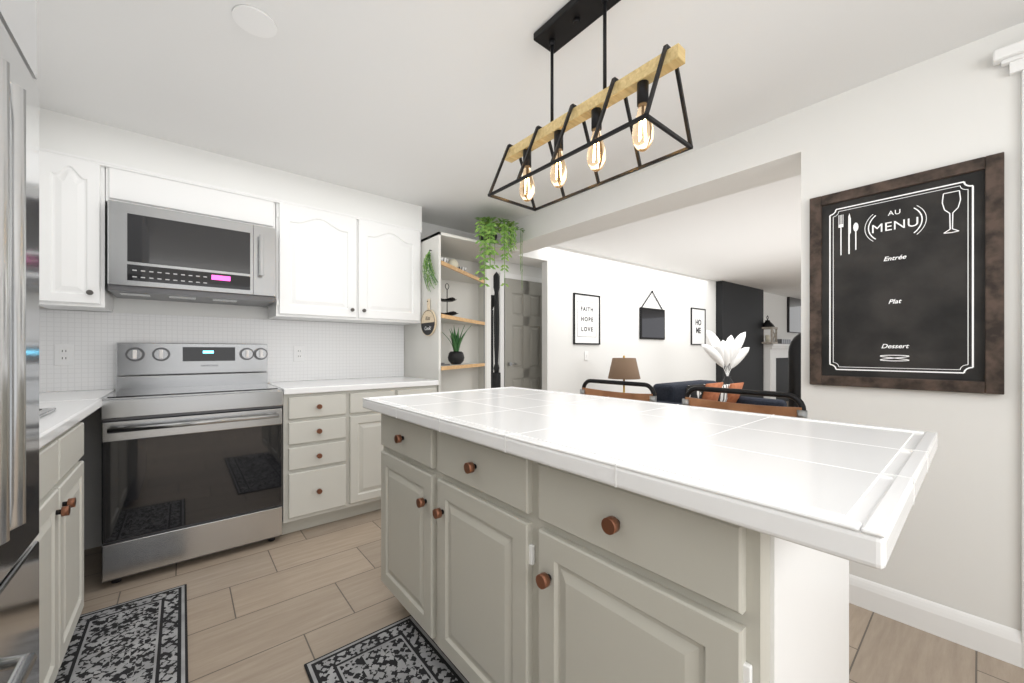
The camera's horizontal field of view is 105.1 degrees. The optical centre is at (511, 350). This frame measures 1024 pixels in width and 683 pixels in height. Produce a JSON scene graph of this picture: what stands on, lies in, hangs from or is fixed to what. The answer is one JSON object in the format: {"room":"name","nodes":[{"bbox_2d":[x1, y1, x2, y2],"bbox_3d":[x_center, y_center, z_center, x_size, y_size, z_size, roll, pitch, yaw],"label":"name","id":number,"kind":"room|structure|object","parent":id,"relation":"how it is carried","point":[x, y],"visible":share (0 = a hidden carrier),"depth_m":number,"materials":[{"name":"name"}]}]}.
{"room":"kitchen","nodes":[
{"label":"kitchen","id":0,"kind":"room"},
{"bbox_2d":[39,222,546,549],"bbox_3d":[-0.692,-0.070,4.138,6.400,2.420,0.629,0,0,-40],"label":"wall","id":1,"kind":"structure","parent":0,"point":[91,457],"depth_m":2.49,"materials":[{"name":"white paint"}]},
{"bbox_2d":[39,147,112,311],"bbox_3d":[-2.341,-0.612,2.109,0.244,0.763,0.340,0,0,-40],"label":"upper cabinet","id":2,"kind":"object","parent":1,"relation":"attached to","point":[73,205],"depth_m":1.99,"materials":[{"name":"white wood"}]},
{"bbox_2d":[107,162,274,227],"bbox_3d":[-1.949,-0.895,2.443,0.778,0.198,0.332,0,0,-40],"label":"upper cabinet","id":3,"kind":"object","parent":1,"relation":"attached to","point":[126,184],"depth_m":2.28,"materials":[{"name":"white wood"}]},
{"bbox_2d":[108,200,275,306],"bbox_3d":[-1.914,-0.548,2.405,0.756,0.474,0.435,0,0,-40],"label":"over-the-range microwave","id":4,"kind":"object","parent":3,"relation":"attached to","point":[159,254],"visible":1,"depth_m":2.25,"materials":[{"name":"silver metal"}]},
{"bbox_2d":[39,309,403,391],"bbox_3d":[-1.296,-0.002,1.980,2.457,0.451,1.899,0,0,-40],"label":"tile backsplash","id":5,"kind":"structure","parent":1,"relation":"attached to","point":[77,350],"depth_m":2.64,"materials":[{"name":"tile"}]},
{"bbox_2d":[268,199,421,324],"bbox_3d":[-1.248,-0.612,3.026,1.039,0.763,0.340,0,0,-40],"label":"upper cabinet","id":6,"kind":"object","parent":1,"relation":"attached to","point":[332,266],"depth_m":2.84,"materials":[{"name":"white wood"}]},
{"bbox_2d":[499,272,541,389],"bbox_3d":[0.179,0.091,4.994,0.801,2.093,0.087,0,0,-40],"label":"closet door","id":7,"kind":"structure","parent":1,"relation":"in","point":[520,337],"depth_m":4.93,"materials":[{"name":"grey wood"}]},
{"bbox_2d":[34,0,1023,233],"bbox_3d":[0.463,-1.235,0.662,3.700,0.090,6.420,0,0,-40],"label":"ceiling","id":8,"kind":"structure","parent":0,"point":[433,108],"depth_m":1.68,"materials":[{"name":"white paint"}]},
{"bbox_2d":[39,108,421,229],"bbox_3d":[-1.795,-1.093,2.575,2.460,0.195,0.343,0,0,-40],"label":"soffit","id":9,"kind":"structure","parent":8,"relation":"attached to","point":[68,134],"depth_m":2.33,"materials":[{"name":"white paint"}]},
{"bbox_2d":[232,5,276,37],"bbox_3d":[-0.927,-1.186,1.415,0.136,0.006,0.136,0,0,-40],"label":"ceiling plate","id":10,"kind":"object","parent":8,"relation":"attached to","point":[252,20],"visible":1,"depth_m":1.41,"materials":[{"name":"white plastic"}]},
{"bbox_2d":[488,0,692,210],"bbox_3d":[0.227,-0.895,1.379,0.259,0.588,0.760,0,0,-40],"label":"pendant light","id":11,"kind":"object","parent":8,"relation":"hanging from","point":[570,20],"visible":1,"depth_m":1.31,"materials":[{"name":"black metal"}]},
{"bbox_2d":[81,401,1023,682],"bbox_3d":[3.387,1.165,5.453,14.800,0.050,10.000,0,0,-40],"label":"floor","id":12,"kind":"structure","parent":0,"point":[287,607],"depth_m":1.71,"materials":[{"name":"beige wood"}]},
{"bbox_2d":[0,19,38,682],"bbox_3d":[-1.031,0.270,0.345,0.757,1.740,0.914,0,0,-40],"label":"fridge","id":13,"kind":"object","parent":12,"relation":"on","point":[19,373],"visible":1,"depth_m":0.64,"materials":[{"name":"silver metal"}]},
{"bbox_2d":[0,0,36,78],"bbox_3d":[-1.056,-0.904,0.324,0.692,0.568,0.914,0,0,-40],"label":"upper cabinet","id":14,"kind":"object","parent":13,"relation":"on","point":[18,18],"visible":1,"depth_m":0.83,"materials":[{"name":"grey wood"}]},
{"bbox_2d":[34,429,65,682],"bbox_3d":[-1.532,0.702,0.855,0.647,0.874,0.481,0,0,-40],"label":"base cabinet","id":15,"kind":"object","parent":12,"relation":"on","point":[59,538],"depth_m":1.20,"materials":[{"name":"grey wood"}]},
{"bbox_2d":[39,389,115,444],"bbox_3d":[-1.984,0.243,1.401,0.657,0.038,1.898,0,0,-40],"label":"countertop","id":16,"kind":"structure","parent":15,"relation":"on","point":[72,405],"depth_m":1.59,"materials":[{"name":"white stone"}]},
{"bbox_2d":[39,405,57,416],"bbox_3d":[-1.678,0.217,1.047,0.495,0.014,0.720,0,0,-40],"label":"cooktop","id":17,"kind":"object","parent":16,"relation":"in","point":[43,409],"depth_m":1.44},
{"bbox_2d":[66,413,89,650],"bbox_3d":[-1.825,0.702,1.204,0.647,0.874,0.430,0,0,-40],"label":"base cabinet","id":18,"kind":"object","parent":12,"relation":"on","point":[74,435],"depth_m":1.43,"materials":[{"name":"grey wood"}]},
{"bbox_2d":[54,584,187,682],"bbox_3d":[-1.395,1.135,1.375,0.400,0.008,1.060,0,0,-40],"label":"rug","id":19,"kind":"object","parent":12,"relation":"on","point":[143,639],"visible":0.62,"depth_m":1.52,"materials":[{"name":"black fabric"}]},
{"bbox_2d":[100,342,282,583],"bbox_3d":[-1.831,0.544,2.307,0.756,1.189,0.672,0,0,-40],"label":"range","id":20,"kind":"object","parent":12,"relation":"on","point":[191,461],"visible":0.96,"depth_m":2.11,"materials":[{"name":"silver metal"}]},
{"bbox_2d":[267,376,438,534],"bbox_3d":[-1.157,0.681,2.912,1.046,0.913,0.645,0,0,-40],"label":"base cabinet","id":21,"kind":"object","parent":12,"relation":"on","point":[332,447],"visible":0.58,"depth_m":2.54,"materials":[{"name":"grey wood"}]},
{"bbox_2d":[267,376,438,394],"bbox_3d":[-1.163,0.244,2.919,1.046,0.038,0.627,0,0,-40],"label":"countertop","id":22,"kind":"structure","parent":21,"relation":"on","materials":[{"name":"white tile"}]},
{"bbox_2d":[304,615,468,682],"bbox_3d":[-0.151,1.135,1.028,0.420,0.008,1.370,0,0,-40],"label":"area rug","id":23,"kind":"object","parent":12,"relation":"on","point":[407,649],"visible":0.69,"depth_m":1.43,"materials":[{"name":"black fabric"}]},
{"bbox_2d":[404,232,518,391],"bbox_3d":[-0.451,0.109,3.523,0.817,2.058,0.617,0,0,-40],"label":"shelf unit","id":24,"kind":"object","parent":12,"relation":"on","point":[425,356],"visible":0.52,"depth_m":3.67,"materials":[{"name":"white paint"}]},
{"bbox_2d":[421,299,436,335],"bbox_3d":[-0.668,-0.268,3.127,0.018,0.295,0.240,0,0,-40],"label":"sign","id":25,"kind":"object","parent":24,"relation":"attached to","point":[428,323],"visible":1,"depth_m":3.12,"materials":[{"name":"brown wood"}]},
{"bbox_2d":[423,250,437,291],"bbox_3d":[-0.636,-0.630,3.052,0.069,0.337,0.197,0,0,-40],"label":"fern","id":26,"kind":"object","parent":24,"relation":"hanging from","point":[426,265],"visible":0.92,"depth_m":3.07,"materials":[{"name":"green plant"}]},
{"bbox_2d":[441,283,457,315],"bbox_3d":[-0.564,-0.440,3.410,0.216,0.298,0.216,0,0,-40],"label":"tray","id":27,"kind":"object","parent":24,"relation":"on","point":[451,313],"visible":0.73,"depth_m":3.37,"materials":[{"name":"black metal"}]},
{"bbox_2d":[448,259,457,267],"bbox_3d":[-0.511,-0.751,3.409,0.090,0.091,0.024,0,0,-40],"label":"plaque","id":28,"kind":"object","parent":24,"relation":"on","point":[453,262],"visible":0.56,"depth_m":3.40,"materials":[{"name":"beige"}]},
{"bbox_2d":[442,325,471,363],"bbox_3d":[-0.479,-0.057,3.516,0.269,0.352,0.299,0,0,-40],"label":"snake plant","id":29,"kind":"object","parent":24,"relation":"on","point":[455,355],"visible":1,"depth_m":3.48,"materials":[{"name":"green plant"}]},
{"bbox_2d":[475,217,524,289],"bbox_3d":[-0.130,-0.805,3.359,0.560,0.559,0.393,0,0,-40],"label":"trailing plant","id":30,"kind":"object","parent":24,"relation":"on","point":[489,230],"visible":1,"depth_m":3.22,"materials":[{"name":"green plant"}]},
{"bbox_2d":[491,272,500,387],"bbox_3d":[-0.321,0.124,4.753,0.088,2.029,0.850,0,0,-22],"label":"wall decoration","id":31,"kind":"object","parent":12,"relation":"on","point":[496,378],"visible":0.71,"depth_m":4.38,"materials":[{"name":"black paint"}]},
{"bbox_2d":[381,415,848,682],"bbox_3d":[0.120,0.697,1.366,0.660,0.883,1.512,0,0,-40],"label":"kitchen island","id":32,"kind":"object","parent":12,"relation":"on","point":[528,535],"depth_m":0.88,"materials":[{"name":"grey wood"}]},
{"bbox_2d":[363,387,937,568],"bbox_3d":[0.214,0.236,1.393,0.880,0.042,1.720,0,0,-40],"label":"island countertop","id":33,"kind":"structure","parent":32,"relation":"on","point":[840,492],"depth_m":0.82,"materials":[{"name":"white tile"}]},
{"bbox_2d":[580,379,656,401],"bbox_3d":[0.394,0.647,1.923,0.449,0.986,0.464,0,0,-40],"label":"stool","id":34,"kind":"object","parent":12,"relation":"on","point":[652,397],"visible":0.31,"depth_m":2.04,"materials":[{"name":"black metal"}]},
{"bbox_2d":[653,380,786,406],"bbox_3d":[2.250,0.742,4.321,1.364,0.795,1.004,0,0,-40],"label":"sofa","id":35,"kind":"object","parent":12,"relation":"on","point":[672,392],"visible":0.27,"depth_m":4.31,"materials":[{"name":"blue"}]},
{"bbox_2d":[701,330,749,384],"bbox_3d":[3.046,0.419,5.599,0.529,1.439,0.447,0,0,-40],"label":"flower","id":36,"kind":"object","parent":12,"relation":"on","point":[723,353],"visible":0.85,"depth_m":5.56,"materials":[{"name":"white plant"}]},
{"bbox_2d":[716,281,762,397],"bbox_3d":[4.504,-0.070,7.713,1.805,2.416,0.212,0,0,-40],"label":"column","id":37,"kind":"structure","parent":12,"relation":"on","point":[739,308],"depth_m":7.64,"materials":[{"name":"black paint"}]},
{"bbox_2d":[682,386,806,417],"bbox_3d":[0.774,0.647,1.472,0.449,0.986,0.464,0,0,-40],"label":"stool","id":38,"kind":"object","parent":12,"relation":"on","point":[800,411],"visible":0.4,"depth_m":1.58,"materials":[{"name":"black metal"}]},
{"bbox_2d":[763,344,789,400],"bbox_3d":[6.657,0.494,9.222,3.432,1.288,0.298,0,0,-37],"label":"fireplace","id":39,"kind":"object","parent":12,"relation":"on","point":[775,367],"visible":0.33,"depth_m":8.30,"materials":[{"name":"white"}]},
{"bbox_2d":[762,315,777,343],"bbox_3d":[5.335,-0.448,8.196,0.280,0.594,0.280,0,0,-37],"label":"lantern","id":40,"kind":"object","parent":39,"relation":"on","point":[767,324],"visible":0.9,"depth_m":8.12,"materials":[{"name":"grey wood"}]},
{"bbox_2d":[777,339,783,343],"bbox_3d":[5.923,-0.206,8.664,0.090,0.109,0.090,0,0,-37],"label":"block","id":41,"kind":"object","parent":39,"relation":"on","point":[780,341],"depth_m":8.64,"materials":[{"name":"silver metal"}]},
{"bbox_2d":[788,333,800,406],"bbox_3d":[1.925,0.505,2.454,0.488,1.268,0.437,0,0,-40],"label":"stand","id":42,"kind":"object","parent":12,"relation":"on","point":[794,368],"visible":0.35,"depth_m":2.42,"materials":[{"name":"black metal"}]},
{"bbox_3d":[1.384,0.889,4.850,0.500,0.503,0.500,0,0,-40],"label":"side table","id":43,"kind":"object","parent":12,"relation":"on","visible":0},
{"bbox_2d":[608,356,640,392],"bbox_3d":[1.384,0.346,4.850,0.390,0.579,0.390,0,0,-40],"label":"lamp","id":44,"kind":"object","parent":43,"relation":"on","point":[623,368],"visible":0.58,"depth_m":4.71,"materials":[{"name":"beige fabric"}]},
{"bbox_2d":[542,246,798,393],"bbox_3d":[3.909,-0.070,7.403,8.793,2.420,0.560,0,0,-40],"label":"wall","id":45,"kind":"structure","parent":0,"point":[622,289],"depth_m":5.59,"materials":[{"name":"white paint"}]},
{"bbox_2d":[584,352,587,359],"bbox_3d":[0.970,0.065,5.117,0.070,0.116,0.013,0,0,-40],"label":"switch plate","id":46,"kind":"object","parent":45,"relation":"attached to","point":[585,355],"visible":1,"depth_m":5.11,"materials":[{"name":"white plastic"}]},
{"bbox_2d":[573,293,599,344],"bbox_3d":[0.979,-0.411,5.117,0.497,0.653,0.046,0,0,-40],"label":"frame","id":47,"kind":"object","parent":45,"relation":"attached to","point":[586,318],"visible":1,"depth_m":5.11,"materials":[{"name":"white paper"}]},
{"bbox_2d":[639,291,664,339],"bbox_3d":[2.146,-0.549,5.992,0.641,0.747,0.061,0,0,-40],"label":"mirror","id":48,"kind":"object","parent":45,"relation":"attached to","point":[651,323],"visible":1,"depth_m":5.96,"materials":[{"name":"grey mirror"}]},
{"bbox_2d":[691,308,705,344],"bbox_3d":[3.237,-0.422,6.819,0.474,0.635,0.020,0,0,-37],"label":"framed sign","id":49,"kind":"object","parent":45,"relation":"attached to","point":[698,326],"visible":1,"depth_m":6.82,"materials":[{"name":"white paper"}]},
{"bbox_2d":[787,297,800,332],"bbox_3d":[7.353,-0.878,9.902,2.061,0.872,0.156,0,0,-40],"label":"mirror","id":50,"kind":"object","parent":45,"relation":"attached to","point":[793,315],"visible":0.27,"depth_m":9.42,"materials":[{"name":"black"}]},
{"bbox_2d":[552,175,800,298],"bbox_3d":[4.893,-1.325,6.716,10.870,0.090,10.000,0,0,-40],"label":"ceiling","id":51,"kind":"structure","parent":0,"point":[750,237],"depth_m":4.59,"materials":[{"name":"white paint"}]},
{"bbox_2d":[801,22,1023,630],"bbox_3d":[2.613,-0.025,0.604,0.120,2.330,3.565,0,0,-40],"label":"wall","id":52,"kind":"structure","parent":0,"point":[957,546],"depth_m":1.56,"materials":[{"name":"white paint"}]},
{"bbox_2d":[479,109,800,259],"bbox_3d":[0.658,-1.085,3.075,0.300,0.210,2.735,0,0,-40],"label":"header","id":53,"kind":"object","parent":52,"relation":"attached to","point":[763,154],"visible":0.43,"depth_m":2.46,"materials":[{"name":"white paint"}]},
{"bbox_2d":[810,152,1003,394],"bbox_3d":[1.623,-0.285,1.667,0.026,0.890,0.583,0,0,-40],"label":"sign","id":54,"kind":"object","parent":52,"relation":"attached to","point":[907,282],"visible":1,"depth_m":1.62,"materials":[{"name":"brown wood"}]},
{"bbox_2d":[849,574,1023,668],"bbox_3d":[2.560,1.077,0.559,0.016,0.125,3.565,0,0,-40],"label":"baseboard","id":55,"kind":"structure","parent":52,"relation":"attached to","point":[989,637],"depth_m":1.56,"materials":[{"name":"white wood"}]},
{"bbox_2d":[992,40,1023,667],"bbox_3d":[2.167,0.017,1.002,0.049,2.243,1.190,0,0,-40],"label":"door frame","id":56,"kind":"structure","parent":52,"relation":"attached to","point":[1011,56],"depth_m":1.41,"materials":[{"name":"white wood"}]}
]}

